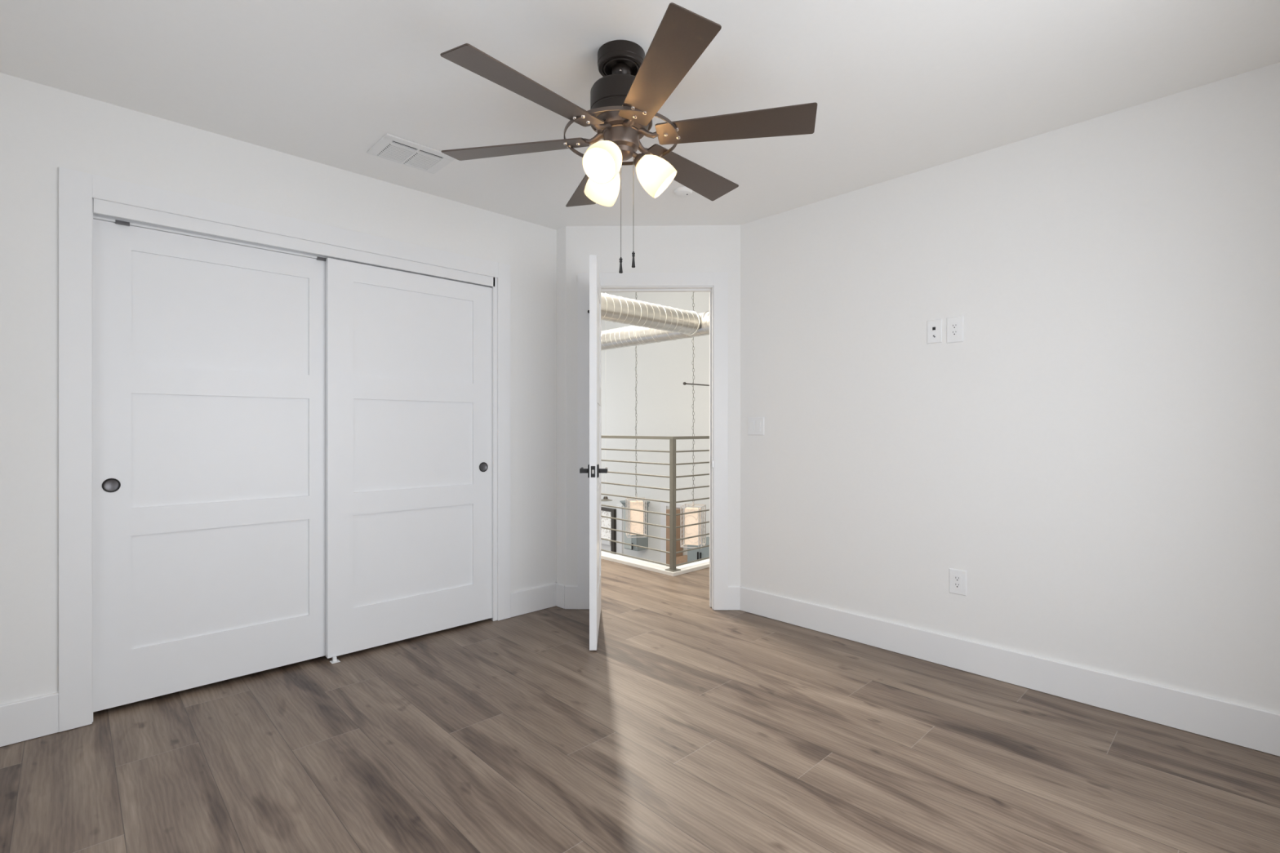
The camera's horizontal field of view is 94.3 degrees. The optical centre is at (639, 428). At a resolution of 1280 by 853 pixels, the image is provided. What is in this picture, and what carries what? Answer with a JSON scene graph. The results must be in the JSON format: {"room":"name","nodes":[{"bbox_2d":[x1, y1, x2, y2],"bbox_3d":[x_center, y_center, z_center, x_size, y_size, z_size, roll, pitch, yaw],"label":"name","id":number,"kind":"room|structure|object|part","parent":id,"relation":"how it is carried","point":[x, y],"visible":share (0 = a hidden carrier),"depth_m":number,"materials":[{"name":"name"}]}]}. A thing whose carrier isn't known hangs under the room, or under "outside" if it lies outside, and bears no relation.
{"room":"empty bedroom","nodes":[
{"label":"empty bedroom","id":0,"kind":"room"},
{"bbox_2d":[0,72,556,705],"bbox_3d":[-1.619,-0.148,2.905,2.875,2.600,0.120,0,0,-44],"label":"wall","id":1,"kind":"structure","parent":0,"point":[44,129],"depth_m":2.36,"materials":[{"name":"white paint"}]},
{"bbox_2d":[0,692,58,746],"bbox_3d":[-2.363,1.077,2.097,0.443,0.147,0.014,0,0,-44],"label":"baseboard","id":2,"kind":"structure","parent":1,"relation":"attached to","point":[20,721],"depth_m":2.19,"materials":[{"name":"white wood"}]},
{"bbox_2d":[58,167,511,732],"bbox_3d":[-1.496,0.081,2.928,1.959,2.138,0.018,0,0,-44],"label":"trim","id":3,"kind":"structure","parent":1,"relation":"attached to","point":[77,189],"depth_m":2.29,"materials":[{"name":"white wood"}]},
{"bbox_2d":[93,213,489,287],"bbox_3d":[-1.544,-0.859,2.976,1.762,0.050,0.038,0,0,-44],"label":"track","id":4,"kind":"object","parent":1,"relation":"attached to","point":[96,216],"visible":0.18,"depth_m":2.66,"materials":[{"name":"white metal"}]},
{"bbox_2d":[93,218,326,712],"bbox_3d":[-1.862,0.144,2.674,0.885,1.972,0.046,0,0,-44],"label":"door","id":5,"kind":"structure","parent":4,"relation":"hanging from","point":[209,356],"depth_m":2.61,"materials":[{"name":"white wood"}]},
{"bbox_3d":[-2.135,0.231,2.397,0.057,0.057,0.005,0,0,-44],"label":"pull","id":6,"kind":"part","parent":5,"relation":"part of","materials":[{"name":"black metal"}]},
{"bbox_2d":[103,480,119,491],"bbox_3d":[-2.134,0.231,2.397,0.046,0.046,0.002,0,0,-44],"label":"door handle","id":7,"kind":"object","parent":5,"relation":"on","point":[108,485],"depth_m":2.40,"materials":[{"name":"metal"}]},
{"bbox_2d":[325,257,492,658],"bbox_3d":[-1.217,0.147,3.246,0.912,1.971,0.036,0,0,-44],"label":"door","id":8,"kind":"structure","parent":1,"relation":"in","point":[409,355],"depth_m":3.19,"materials":[{"name":"white wood"}]},
{"bbox_3d":[-0.924,0.230,3.506,0.057,0.057,0.005,0,0,-44],"label":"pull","id":9,"kind":"part","parent":8,"relation":"part of","materials":[{"name":"black metal"}]},
{"bbox_2d":[480,462,487,471],"bbox_3d":[-0.924,0.230,3.506,0.046,0.046,0.002,0,0,-44],"label":"door handle","id":10,"kind":"object","parent":8,"relation":"on","point":[483,466],"depth_m":3.51,"materials":[{"name":"metal"}]},
{"bbox_2d":[511,582,555,617],"bbox_3d":[-0.663,1.077,3.732,0.351,0.147,0.014,0,0,-44],"label":"baseboard","id":11,"kind":"structure","parent":1,"relation":"attached to","point":[544,597],"depth_m":3.72,"materials":[{"name":"white wood"}]},
{"bbox_2d":[556,226,565,585],"bbox_3d":[-0.518,-0.148,3.895,0.085,2.600,0.220,0,0,-44],"label":"wall","id":12,"kind":"structure","parent":0,"point":[561,233],"depth_m":3.82,"materials":[{"name":"white paint"}]},
{"bbox_2d":[555,582,577,608],"bbox_3d":[-0.474,1.077,3.815,0.158,0.147,0.085,0,0,1],"label":"baseboard","id":13,"kind":"structure","parent":12,"relation":"attached to","point":[571,591],"depth_m":3.77,"materials":[{"name":"white wood"}]},
{"bbox_2d":[0,558,1279,852],"bbox_3d":[-1.155,1.152,7.265,9.590,0.001,12.840,0,0,-44],"label":"floor","id":14,"kind":"structure","parent":0,"point":[690,726],"depth_m":2.04,"materials":[{"name":"wood"}]},
{"bbox_2d":[329,656,340,663],"bbox_3d":[-1.502,1.139,2.924,0.038,0.023,0.040,0,0,-44],"label":"guide","id":15,"kind":"object","parent":14,"relation":"on","point":[335,660],"visible":1,"depth_m":2.92,"materials":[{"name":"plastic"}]},
{"bbox_2d":[600,551,709,576],"bbox_3d":[-0.947,1.139,9.914,5.615,0.026,9.312,0,0,-44],"label":"curb","id":16,"kind":"object","parent":14,"relation":"on","point":[703,564],"visible":0.1,"depth_m":4.90,"materials":[{"name":"white paint"}]},
{"bbox_2d":[600,435,709,572],"bbox_3d":[0.054,0.596,8.601,5.195,1.060,5.992,0,0,-44],"label":"stair railing","id":17,"kind":"object","parent":16,"relation":"on","point":[672,451],"visible":0.2,"depth_m":4.82,"materials":[{"name":"metal"}]},
{"bbox_3d":[0.054,0.078,8.616,5.174,0.024,5.971,0,0,-44],"label":"handrail","id":18,"kind":"part","parent":17,"relation":"part of","materials":[{"name":"metal"}]},
{"bbox_3d":[0.261,0.608,4.705,0.038,1.036,0.038,0,0,-44],"label":"post","id":19,"kind":"part","parent":17,"relation":"part of","materials":[{"name":"metal"}]},
{"bbox_3d":[0.261,1.123,4.705,0.090,0.007,0.090,0,0,-44],"label":"plate","id":20,"kind":"part","parent":17,"relation":"part of","materials":[{"name":"metal"}]},
{"bbox_2d":[0,0,1279,230],"bbox_3d":[-0.066,-1.363,1.943,3.780,0.150,3.660,0,0,-44],"label":"ceiling","id":21,"kind":"structure","parent":0,"point":[899,88],"depth_m":2.16,"materials":[{"name":"white paint"}]},
{"bbox_2d":[366,133,455,173],"bbox_3d":[-1.071,-1.284,2.789,0.325,0.008,0.246,0,0,-44],"label":"ceiling vent","id":22,"kind":"object","parent":21,"relation":"in","point":[390,147],"visible":0.98,"depth_m":2.78,"materials":[{"name":"metal"}]},
{"bbox_2d":[440,2,817,273],"bbox_3d":[-0.065,-0.906,2.050,1.295,0.764,1.217,0,0,-44],"label":"ceiling fan","id":23,"kind":"object","parent":21,"relation":"hanging from","point":[633,86],"visible":1,"depth_m":1.96,"materials":[{"name":"brown wood"}]},
{"bbox_3d":[-0.443,-1.001,2.129,0.520,0.034,0.138,0,0,12],"label":"blade","id":24,"kind":"part","parent":23,"relation":"part of","materials":[{"name":"brown wood"}]},
{"bbox_3d":[-0.322,-1.001,1.762,0.138,0.034,0.520,0,0,42],"label":"blade","id":25,"kind":"part","parent":23,"relation":"part of","materials":[{"name":"brown wood"}]},
{"bbox_3d":[-0.185,-1.001,2.417,0.138,0.034,0.520,0,0,-18],"label":"blade","id":26,"kind":"part","parent":23,"relation":"part of","materials":[{"name":"brown wood"}]},
{"bbox_3d":[-0.181,-1.011,2.074,0.119,0.041,0.030,0,0,12],"label":"blade arm","id":27,"kind":"part","parent":23,"relation":"part of","materials":[{"name":"brown metal"}]},
{"bbox_3d":[-0.144,-1.011,1.962,0.030,0.041,0.119,0,0,42],"label":"blade arm","id":28,"kind":"part","parent":23,"relation":"part of","materials":[{"name":"brown metal"}]},
{"bbox_3d":[-0.115,-0.874,1.938,0.143,0.143,0.126,0,0,-44],"label":"lamp shade","id":29,"kind":"part","parent":23,"relation":"part of","materials":[{"name":"white glass"}]},
{"bbox_3d":[-0.130,-0.874,2.152,0.122,0.143,0.144,0,0,-44],"label":"lamp shade","id":30,"kind":"part","parent":23,"relation":"part of","materials":[{"name":"white glass"}]},
{"bbox_3d":[-0.110,-0.887,1.951,0.077,0.077,0.057,0,0,-44],"label":"bulb","id":31,"kind":"part","parent":23,"relation":"part of","materials":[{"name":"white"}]},
{"bbox_3d":[-0.065,-0.761,2.005,0.003,0.375,0.003,0,0,24],"label":"pull chain","id":32,"kind":"part","parent":23,"relation":"part of","materials":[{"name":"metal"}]},
{"bbox_3d":[-0.027,-1.011,1.937,0.030,0.041,0.119,0,0,-18],"label":"blade arm","id":33,"kind":"part","parent":23,"relation":"part of","materials":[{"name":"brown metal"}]},
{"bbox_3d":[-0.023,-0.787,2.050,0.003,0.362,0.003,0,0,24],"label":"pull chain","id":34,"kind":"part","parent":23,"relation":"part of","materials":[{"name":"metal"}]},
{"bbox_3d":[-0.003,-0.931,2.053,0.060,0.059,0.057,0,0,-44],"label":"light arm","id":35,"kind":"part","parent":23,"relation":"part of","materials":[{"name":"brown metal"}]},
{"bbox_3d":[0.015,-1.011,2.139,0.030,0.041,0.119,0,0,42],"label":"blade arm","id":36,"kind":"part","parent":23,"relation":"part of","materials":[{"name":"brown metal"}]},
{"bbox_3d":[0.052,-1.011,2.026,0.119,0.041,0.030,0,0,12],"label":"blade arm","id":37,"kind":"part","parent":23,"relation":"part of","materials":[{"name":"brown metal"}]},
{"bbox_3d":[0.062,-0.874,2.058,0.137,0.143,0.134,0,0,-44],"label":"lamp shade","id":38,"kind":"part","parent":23,"relation":"part of","materials":[{"name":"white glass"}]},
{"bbox_3d":[0.056,-1.001,1.683,0.138,0.034,0.520,0,0,-18],"label":"blade","id":39,"kind":"part","parent":23,"relation":"part of","materials":[{"name":"brown wood"}]},
{"bbox_3d":[0.193,-1.001,2.338,0.138,0.034,0.520,0,0,42],"label":"blade","id":40,"kind":"part","parent":23,"relation":"part of","materials":[{"name":"brown wood"}]},
{"bbox_3d":[0.313,-1.001,1.971,0.520,0.034,0.138,0,0,12],"label":"blade","id":41,"kind":"part","parent":23,"relation":"part of","materials":[{"name":"brown wood"}]},
{"bbox_2d":[674,186,692,196],"bbox_3d":[0.234,-1.276,3.218,0.100,0.024,0.100,0,0,-44],"label":"smoke detector","id":42,"kind":"object","parent":21,"relation":"attached to","point":[681,191],"visible":0.97,"depth_m":3.19,"materials":[{"name":"white plastic"}]},
{"bbox_2d":[600,293,698,334],"bbox_3d":[-0.413,-1.200,5.831,2.736,0.265,0.265,0,0,-44],"label":"air duct","id":43,"kind":"object","parent":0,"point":[614,308],"visible":0.41,"depth_m":6.16,"materials":[{"name":"silver metal"}]},
{"bbox_2d":[565,225,740,586],"bbox_3d":[0.084,-0.148,3.836,1.110,2.600,0.120,0,0,1],"label":"wall","id":44,"kind":"structure","parent":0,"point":[657,248],"depth_m":3.78,"materials":[{"name":"white paint"}]},
{"bbox_2d":[577,271,728,610],"bbox_3d":[0.082,0.083,3.834,0.953,2.135,0.160,0,0,1],"label":"door frame","id":45,"kind":"structure","parent":44,"relation":"attached to","point":[719,281],"depth_m":3.76,"materials":[{"name":"white wood"}]},
{"bbox_2d":[579,254,607,650],"bbox_3d":[-0.254,0.126,3.418,0.144,2.032,0.746,0,0,-2],"label":"door","id":46,"kind":"structure","parent":45,"relation":"attached to","point":[593,470],"depth_m":3.05,"materials":[{"name":"white wood"}]},
{"bbox_3d":[-0.285,0.224,3.111,0.046,0.066,0.066,0,0,-2],"label":"handle","id":47,"kind":"part","parent":46,"relation":"part of","materials":[{"name":"black metal"}]},
{"bbox_3d":[-0.241,0.224,3.051,0.023,0.058,0.002,0,0,-2],"label":"latch plate","id":48,"kind":"part","parent":46,"relation":"part of","materials":[{"name":"metal"}]},
{"bbox_3d":[-0.202,0.224,3.113,0.046,0.066,0.066,0,0,-2],"label":"handle","id":49,"kind":"part","parent":46,"relation":"part of","materials":[{"name":"black metal"}]},
{"bbox_2d":[728,586,741,609],"bbox_3d":[0.599,1.077,3.759,0.085,0.147,0.014,0,0,1],"label":"baseboard","id":50,"kind":"structure","parent":44,"relation":"attached to","point":[733,591],"depth_m":3.75,"materials":[{"name":"white wood"}]},
{"bbox_2d":[600,292,709,564],"bbox_3d":[1.752,0.202,11.325,0.150,7.300,11.020,0,0,-44],"label":"wall","id":51,"kind":"structure","parent":0,"point":[664,406],"depth_m":12.65,"materials":[{"name":"paint"}]},
{"bbox_2d":[600,506,616,554],"bbox_3d":[-1.141,2.847,14.135,0.118,1.990,1.600,0,0,-44],"label":"framed piece","id":52,"kind":"object","parent":51,"relation":"attached to","point":[611,523],"visible":0.25,"depth_m":13.73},
{"bbox_3d":[-1.133,3.212,14.125,0.116,1.260,1.386,0,0,-44],"label":"white panel","id":53,"kind":"part","parent":52,"relation":"part of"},
{"bbox_3d":[-1.100,2.252,14.156,0.026,0.660,1.386,0,0,-44],"label":"mottled pane","id":54,"kind":"part","parent":52,"relation":"part of","materials":[{"name":"white glass"}]},
{"bbox_2d":[616,504,622,555],"bbox_3d":[-0.465,2.797,13.498,0.029,2.090,0.185,0,0,-44],"label":"trim","id":55,"kind":"structure","parent":51,"relation":"attached to","point":[619,511],"depth_m":13.46,"materials":[{"name":"white wood"}]},
{"bbox_2d":[619,499,649,551],"bbox_3d":[-0.112,2.102,12.863,0.398,1.040,0.520,0,0,-44],"label":"upper cabinet","id":56,"kind":"object","parent":51,"relation":"attached to","point":[642,541],"visible":0.49,"depth_m":12.79,"materials":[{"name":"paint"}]},
{"bbox_3d":[-0.259,2.167,12.829,0.019,0.870,0.235,0,0,-44],"label":"cabinet door","id":57,"kind":"part","parent":56,"relation":"part of","materials":[{"name":"paint"}]},
{"bbox_3d":[-0.120,2.107,12.685,0.019,0.750,0.145,0,0,-44],"label":"cabinet door","id":58,"kind":"part","parent":56,"relation":"part of","materials":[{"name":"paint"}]},
{"bbox_3d":[-0.112,1.637,12.863,0.398,0.110,0.520,0,0,-44],"label":"crown moulding","id":59,"kind":"part","parent":56,"relation":"part of","materials":[{"name":"paint"}]},
{"bbox_2d":[660,502,688,565],"bbox_3d":[0.716,2.697,12.271,0.029,2.290,0.780,0,0,-44],"label":"trim","id":60,"kind":"structure","parent":51,"relation":"attached to","point":[664,505],"depth_m":12.47,"materials":[{"name":"white wood"}]},
{"bbox_2d":[683,382,709,386],"bbox_3d":[1.504,-0.676,9.797,2.322,0.044,0.044,0,0,-44],"label":"metal rod","id":61,"kind":"object","parent":51,"relation":"attached to","point":[684,383],"visible":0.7,"depth_m":9.16,"materials":[{"name":"metal"}]},
{"bbox_2d":[740,62,1279,713],"bbox_3d":[1.572,-0.148,2.881,0.120,2.600,2.740,0,0,-44],"label":"wall","id":62,"kind":"structure","parent":0,"point":[1097,453],"depth_m":2.56,"materials":[{"name":"white paint"}]},
{"bbox_2d":[747,417,764,435],"bbox_3d":[0.715,-0.012,3.676,0.012,0.113,0.123,0,0,-44],"label":"light switch","id":63,"kind":"object","parent":62,"relation":"attached to","point":[755,424],"visible":1,"depth_m":3.67,"materials":[{"name":"plastic"}]},
{"bbox_2d":[927,318,942,343],"bbox_3d":[1.446,-0.476,2.918,0.008,0.117,0.070,0,0,-44],"label":"outlet","id":64,"kind":"object","parent":62,"relation":"attached to","point":[934,326],"visible":1,"depth_m":2.92,"materials":[{"name":"plastic"}]},
{"bbox_2d":[946,315,964,343],"bbox_3d":[1.512,-0.473,2.851,0.008,0.125,0.076,0,0,-44],"label":"power outlet","id":65,"kind":"object","parent":62,"relation":"attached to","point":[955,325],"visible":1,"depth_m":2.85,"materials":[{"name":"plastic"}]},
{"bbox_2d":[951,322,958,337],"bbox_3d":[1.510,-0.473,2.849,0.003,0.067,0.033,0,0,-44],"label":"receptacle","id":66,"kind":"object","parent":65,"relation":"attached to","point":[954,326],"depth_m":2.85,"materials":[{"name":"plastic"}]},
{"bbox_2d":[949,568,966,595],"bbox_3d":[1.520,0.737,2.842,0.008,0.120,0.078,0,0,-44],"label":"power outlet","id":67,"kind":"object","parent":62,"relation":"attached to","point":[957,578],"visible":1,"depth_m":2.84,"materials":[{"name":"plastic"}]},
{"bbox_2d":[953,574,960,589],"bbox_3d":[1.518,0.737,2.841,0.003,0.067,0.033,0,0,-44],"label":"receptacle","id":68,"kind":"object","parent":67,"relation":"attached to","point":[957,578],"depth_m":2.84,"materials":[{"name":"plastic"}]},
{"bbox_2d":[739,586,1279,756],"bbox_3d":[1.511,1.077,2.847,0.014,0.147,2.535,0,0,-44],"label":"baseboard","id":69,"kind":"structure","parent":62,"relation":"attached to","point":[1235,723],"depth_m":2.57,"materials":[{"name":"white wood"}]},
{"bbox_3d":[-0.729,-3.523,9.043,6.890,0.150,11.170,0,0,-44],"label":"ceiling","id":70,"kind":"structure","parent":0,"visible":0},
{"bbox_2d":[600,496,612,501],"bbox_3d":[-0.550,-1.145,9.499,0.230,4.606,0.230,0,0,-44],"label":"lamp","id":71,"kind":"object","parent":70,"relation":"hanging from","point":[605,498],"visible":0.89,"depth_m":9.46,"materials":[{"name":"metal"}]},
{"bbox_2d":[625,292,646,537],"bbox_3d":[-0.058,-0.923,9.000,0.296,5.111,0.296,0,0,-6],"label":"pendant lantern","id":72,"kind":"object","parent":70,"relation":"hanging from","point":[637,516],"visible":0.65,"depth_m":8.90,"materials":[{"name":"beige fabric"}]},
{"bbox_3d":[-0.058,1.352,9.000,0.296,0.560,0.296,0,0,-6],"label":"lantern frame","id":73,"kind":"part","parent":72,"relation":"part of","materials":[{"name":"silver metal"}]},
{"bbox_3d":[-0.058,-1.221,9.000,0.029,4.516,0.029,0,0,19],"label":"hanging chain","id":74,"kind":"part","parent":72,"relation":"part of","materials":[{"name":"metal"}]},
{"bbox_3d":[-0.058,1.355,9.000,0.200,0.495,0.200,0,0,-6],"label":"lamp shade","id":75,"kind":"part","parent":72,"relation":"part of","materials":[{"name":"beige fabric"}]},
{"bbox_2d":[680,292,706,548],"bbox_3d":[0.737,-0.903,8.200,0.296,5.061,0.296,0,0,18],"label":"pendant lantern","id":76,"kind":"object","parent":70,"relation":"hanging from","point":[695,517],"visible":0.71,"depth_m":8.12,"materials":[{"name":"beige fabric"}]},
{"bbox_3d":[0.737,1.347,8.200,0.296,0.560,0.296,0,0,18],"label":"lantern frame","id":77,"kind":"part","parent":76,"relation":"part of","materials":[{"name":"silver metal"}]},
{"bbox_3d":[0.737,1.349,8.200,0.200,0.495,0.200,0,0,18],"label":"lamp shade","id":78,"kind":"part","parent":76,"relation":"part of","materials":[{"name":"beige fabric"}]},
{"bbox_3d":[0.736,-1.201,8.200,0.029,4.466,0.029,0,0,43],"label":"hanging chain","id":79,"kind":"part","parent":76,"relation":"part of","materials":[{"name":"metal"}]},
{"bbox_3d":[-0.382,3.927,9.356,5.655,0.150,10.900,0,0,-44],"label":"floor","id":80,"kind":"structure","parent":0,"visible":0},
{"bbox_2d":[666,508,687,566],"bbox_3d":[0.804,2.747,11.732,0.589,2.190,0.841,0,0,-44],"label":"tall cabinet","id":81,"kind":"object","parent":80,"relation":"on","point":[680,559],"visible":0.32,"depth_m":12.01,"materials":[{"name":"brown wood"}]},
{"bbox_2d":[687,537,709,564],"bbox_3d":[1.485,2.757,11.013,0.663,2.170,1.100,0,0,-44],"label":"base cabinet","id":82,"kind":"object","parent":80,"relation":"on","point":[695,554],"visible":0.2,"depth_m":11.02,"materials":[{"name":"paint"}]},
{"bbox_3d":[1.004,2.952,11.085,0.020,1.600,0.290,0,0,-44],"label":"door","id":83,"kind":"part","parent":82,"relation":"part of","materials":[{"name":"paint"}]},
{"bbox_3d":[1.207,2.952,10.874,0.020,1.600,0.284,0,0,-44],"label":"door","id":84,"kind":"part","parent":82,"relation":"part of","materials":[{"name":"paint"}]},
{"bbox_3d":[3.369,-0.978,5.318,5.850,4.940,0.120,0,0,-44],"label":"wall","id":85,"kind":"structure","parent":0,"visible":0},
{"bbox_2d":[600,311,709,350],"bbox_3d":[-1.058,-1.200,8.686,0.298,0.276,10.832,0,0,-44],"label":"air duct","id":86,"kind":"object","parent":85,"relation":"attached to","point":[629,335],"visible":0.14,"depth_m":7.44,"materials":[{"name":"silver metal"}]}
]}

